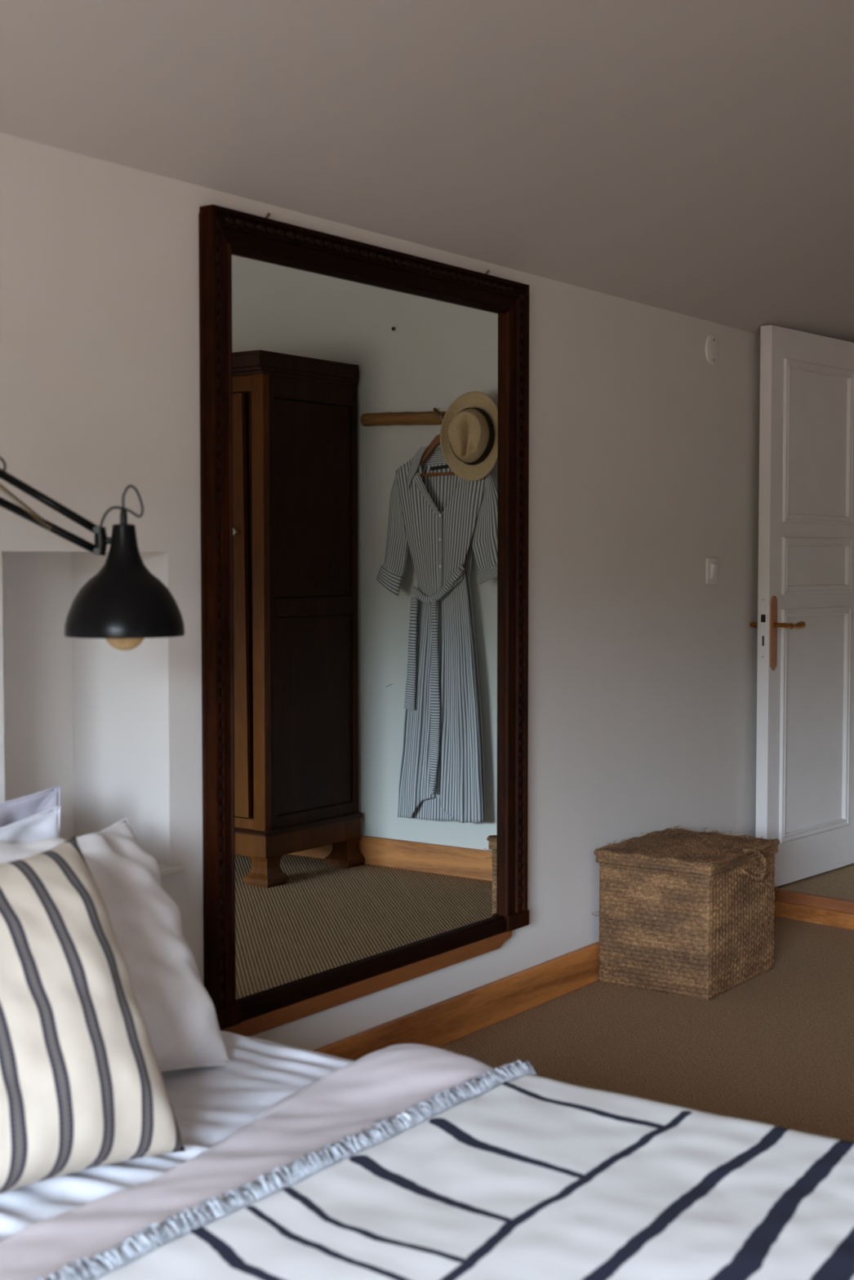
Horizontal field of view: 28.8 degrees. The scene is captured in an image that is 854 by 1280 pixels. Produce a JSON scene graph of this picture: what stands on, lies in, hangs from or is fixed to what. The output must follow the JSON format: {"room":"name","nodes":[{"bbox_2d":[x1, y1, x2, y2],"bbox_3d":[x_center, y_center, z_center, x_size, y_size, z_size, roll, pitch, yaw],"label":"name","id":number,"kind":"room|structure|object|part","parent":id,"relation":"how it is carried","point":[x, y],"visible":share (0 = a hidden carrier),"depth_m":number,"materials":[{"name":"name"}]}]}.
{"room":"bedroom","nodes":[
{"label":"bedroom","id":0,"kind":"room"},
{"bbox_2d":[0,133,759,1050],"bbox_3d":[-0.799,0.041,3.476,0.400,2.280,8.250,2,3,35],"label":"wall","id":1,"kind":"structure","parent":0,"point":[644,451],"depth_m":4.23,"materials":[{"name":"paint"}]},
{"bbox_2d":[0,456,184,639],"bbox_3d":[-0.683,-0.148,2.829,0.581,0.326,0.197,1,3,20],"label":"wall lamp","id":2,"kind":"object","parent":1,"relation":"attached to","point":[124,599],"visible":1,"depth_m":2.72,"materials":[{"name":"black metal"}]},
{"bbox_3d":[-0.720,-0.290,2.756,0.048,0.036,0.005,0,3,0],"label":"cord","id":3,"kind":"part","parent":2,"relation":"part of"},
{"bbox_3d":[-0.633,-0.192,2.761,0.175,0.099,0.014,0,3,0],"label":"arm","id":4,"kind":"part","parent":2,"relation":"part of","materials":[{"name":"black metal"}]},
{"bbox_3d":[-0.633,-0.233,2.759,0.176,0.112,0.014,0,3,0],"label":"arm","id":5,"kind":"part","parent":2,"relation":"part of","materials":[{"name":"black metal"}]},
{"bbox_3d":[-0.531,-0.165,2.762,0.016,0.011,0.012,0,3,0],"label":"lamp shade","id":6,"kind":"part","parent":2,"relation":"part of","materials":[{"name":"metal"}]},
{"bbox_3d":[-0.510,-0.214,2.760,0.082,0.087,0.005,0,3,0],"label":"cord","id":7,"kind":"part","parent":2,"relation":"part of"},
{"bbox_3d":[-0.503,-0.100,2.765,0.197,0.186,0.197,2,3,35],"label":"lamp shade","id":8,"kind":"part","parent":2,"relation":"part of","materials":[{"name":"black metal"}]},
{"bbox_2d":[158,863,183,876],"bbox_3d":[-0.777,0.488,3.415,0.312,0.014,0.472,2,3,35],"label":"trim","id":9,"kind":"structure","parent":1,"relation":"attached to","point":[164,869],"depth_m":3.49,"materials":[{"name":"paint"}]},
{"bbox_2d":[198,204,528,1030],"bbox_3d":[-0.092,-0.069,4.090,0.044,1.793,1.305,2,3,35],"label":"wall mirror","id":10,"kind":"object","parent":1,"relation":"attached to","point":[364,407],"visible":0.99,"depth_m":3.99,"materials":[{"name":"brown wood"}]},
{"bbox_3d":[-0.102,-0.900,4.038,0.039,0.088,1.267,2,3,35],"label":"rail","id":11,"kind":"part","parent":10,"relation":"part of","materials":[{"name":"brown wood"}]},
{"bbox_3d":[-0.112,0.797,4.110,0.035,0.042,1.098,2,3,35],"label":"rail","id":12,"kind":"part","parent":10,"relation":"part of","materials":[{"name":"brown wood"}]},
{"bbox_2d":[220,930,511,1036],"bbox_3d":[-0.118,0.839,4.104,0.034,0.039,1.178,2,3,35],"label":"ledge","id":13,"kind":"object","parent":1,"relation":"attached to","point":[255,1025],"visible":0.75,"depth_m":4.03,"materials":[{"name":"brown wood"}]},
{"bbox_2d":[313,941,599,1060],"bbox_3d":[-0.858,1.065,3.077,0.020,0.113,7.050,2,3,35],"label":"baseboard","id":14,"kind":"structure","parent":1,"relation":"attached to","point":[438,1024],"depth_m":4.48,"materials":[{"name":"brown wood"}]},
{"bbox_2d":[705,557,718,584],"bbox_3d":[0.963,-0.233,5.601,0.020,0.088,0.086,2,3,35],"label":"light switch","id":15,"kind":"object","parent":1,"relation":"attached to","point":[711,563],"visible":1,"depth_m":5.59,"materials":[{"name":"white plastic"}]},
{"bbox_3d":[0.965,-0.233,5.603,0.005,0.052,0.042,2,3,35],"label":"rocker frame","id":16,"kind":"part","parent":15,"relation":"part of","materials":[{"name":"white plastic"}]},
{"bbox_2d":[705,334,719,365],"bbox_3d":[0.957,-0.970,5.565,0.009,0.102,0.102,2,3,35],"label":"junction box","id":17,"kind":"object","parent":1,"relation":"in","point":[712,346],"visible":1,"depth_m":5.56,"materials":[{"name":"white plastic"}]},
{"bbox_2d":[749,324,853,887],"bbox_3d":[1.410,-0.121,6.117,0.166,1.972,0.764,2,3,35],"label":"door","id":18,"kind":"structure","parent":1,"relation":"in","point":[805,624],"depth_m":6.02,"materials":[{"name":"white paint"}]},
{"bbox_3d":[1.185,-0.054,5.907,0.044,0.022,0.106,2,3,35],"label":"lever","id":19,"kind":"part","parent":18,"relation":"part of","materials":[{"name":"gold metal"}]},
{"bbox_3d":[1.177,-0.039,5.825,0.024,0.220,0.005,2,4,40],"label":"lock plate","id":20,"kind":"part","parent":18,"relation":"part of","materials":[{"name":"white paint"}]},
{"bbox_3d":[1.214,-0.023,5.830,0.006,0.262,0.042,2,4,40],"label":"handle plate","id":21,"kind":"part","parent":18,"relation":"part of","materials":[{"name":"orange metal"}]},
{"bbox_3d":[1.276,-0.051,5.851,0.065,0.027,0.136,3,4,44],"label":"lever","id":22,"kind":"part","parent":18,"relation":"part of","materials":[{"name":"gold metal"}]},
{"bbox_3d":[1.415,0.298,6.100,0.006,0.774,0.469,2,4,40],"label":"panel","id":23,"kind":"part","parent":18,"relation":"part of","materials":[{"name":"white paint"}]},
{"bbox_3d":[1.423,0.298,6.094,0.019,0.834,0.529,2,4,40],"label":"panel moulding","id":24,"kind":"part","parent":18,"relation":"part of","materials":[{"name":"white paint"}]},
{"bbox_3d":[1.415,-0.272,6.072,0.006,0.144,0.469,2,4,40],"label":"panel","id":25,"kind":"part","parent":18,"relation":"part of","materials":[{"name":"white paint"}]},
{"bbox_3d":[1.423,-0.271,6.066,0.019,0.204,0.529,2,4,40],"label":"panel moulding","id":26,"kind":"part","parent":18,"relation":"part of","materials":[{"name":"white paint"}]},
{"bbox_3d":[1.415,-0.711,6.051,0.006,0.514,0.469,2,4,40],"label":"panel","id":27,"kind":"part","parent":18,"relation":"part of","materials":[{"name":"white paint"}]},
{"bbox_3d":[1.423,-0.711,6.045,0.019,0.574,0.529,2,4,40],"label":"panel moulding","id":28,"kind":"part","parent":18,"relation":"part of","materials":[{"name":"white paint"}]},
{"bbox_2d":[773,887,853,929],"bbox_3d":[1.537,0.947,5.627,1.005,0.099,0.042,3,4,45],"label":"trim","id":29,"kind":"structure","parent":1,"relation":"attached to","point":[791,904],"depth_m":5.79,"materials":[{"name":"brown wood"}]},
{"bbox_2d":[0,0,853,342],"bbox_3d":[1.267,-1.211,2.029,5.173,0.978,8.370,2,3,35],"label":"ceiling","id":30,"kind":"structure","parent":0,"point":[695,158],"depth_m":3.82,"materials":[{"name":"paint"}]},
{"bbox_2d":[439,915,853,1142],"bbox_3d":[1.364,1.208,2.128,4.753,0.080,8.050,2,3,35],"label":"floor","id":31,"kind":"structure","parent":0,"point":[775,1047],"depth_m":4.37,"materials":[{"name":"carpet"}]},
{"bbox_2d":[591,825,779,1000],"bbox_3d":[0.805,0.823,5.063,0.429,0.437,0.503,2,3,35],"label":"lidded basket","id":32,"kind":"object","parent":31,"relation":"on","point":[685,913],"visible":1,"depth_m":4.90,"materials":[{"name":"brown wicker"}]},
{"bbox_3d":[0.795,0.636,5.062,0.392,0.050,0.493,2,3,35],"label":"lid","id":33,"kind":"part","parent":32,"relation":"part of","materials":[{"name":"brown wicker"}]},
{"bbox_3d":[0.974,0.672,4.966,0.121,0.108,0.021,-2,4,-38],"label":"handle","id":34,"kind":"part","parent":32,"relation":"part of","materials":[{"name":"brown wicker"}]},
{"bbox_3d":[-0.229,1.104,2.170,1.990,0.122,1.570,2,3,35],"label":"bed","id":35,"kind":"object","parent":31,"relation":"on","visible":0},
{"bbox_2d":[0,1031,355,1239],"bbox_3d":[-0.225,0.917,2.167,2.010,0.247,1.605,2,3,35],"label":"sheet","id":36,"kind":"object","parent":35,"relation":"on","point":[209,1104],"visible":0.12,"depth_m":2.75,"materials":[{"name":"white fabric"}]},
{"bbox_2d":[0,804,60,844],"bbox_3d":[-0.835,0.539,2.773,0.115,0.446,0.662,2,3,35],"label":"bed pillow","id":37,"kind":"object","parent":36,"relation":"on","point":[45,824],"visible":0.15,"depth_m":3.00,"materials":[{"name":"white fabric"}]},
{"bbox_2d":[0,785,60,838],"bbox_3d":[-0.861,0.523,2.881,0.120,0.468,0.662,2,3,35],"label":"bed pillow","id":38,"kind":"object","parent":36,"relation":"on","point":[13,811],"visible":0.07,"depth_m":3.09,"materials":[{"name":"grey fabric"}]},
{"bbox_2d":[0,835,186,1193],"bbox_3d":[-0.656,0.555,2.414,0.370,0.449,0.545,3,4,45],"label":"striped cushion","id":39,"kind":"object","parent":36,"relation":"on","point":[82,1086],"visible":1,"depth_m":2.39,"materials":[{"name":"beige fabric"}]},
{"bbox_2d":[0,817,231,1071],"bbox_3d":[-0.630,0.531,2.833,0.348,0.485,0.666,2,3,35],"label":"bed pillow","id":40,"kind":"object","parent":36,"relation":"on","point":[179,1014],"visible":0.43,"depth_m":2.90,"materials":[{"name":"fabric"}]},
{"bbox_2d":[0,1043,493,1279],"bbox_3d":[-0.368,0.856,2.280,0.428,0.223,1.632,2,3,35],"label":"duvet","id":41,"kind":"object","parent":36,"relation":"on","point":[382,1083],"visible":0.49,"depth_m":2.50,"materials":[{"name":"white fabric"}]},
{"bbox_2d":[35,1059,853,1279],"bbox_3d":[0.145,0.874,1.933,1.100,0.239,1.659,2,3,35],"label":"throw blanket","id":42,"kind":"object","parent":36,"relation":"on","point":[528,1175],"visible":1,"depth_m":2.26,"materials":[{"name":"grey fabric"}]},
{"bbox_2d":[775,862,853,900],"bbox_3d":[1.887,0.931,5.985,1.153,0.097,1.128,2,3,35],"label":"floor","id":43,"kind":"structure","parent":0,"point":[838,882],"depth_m":6.00,"materials":[{"name":"carpet"}]}
]}

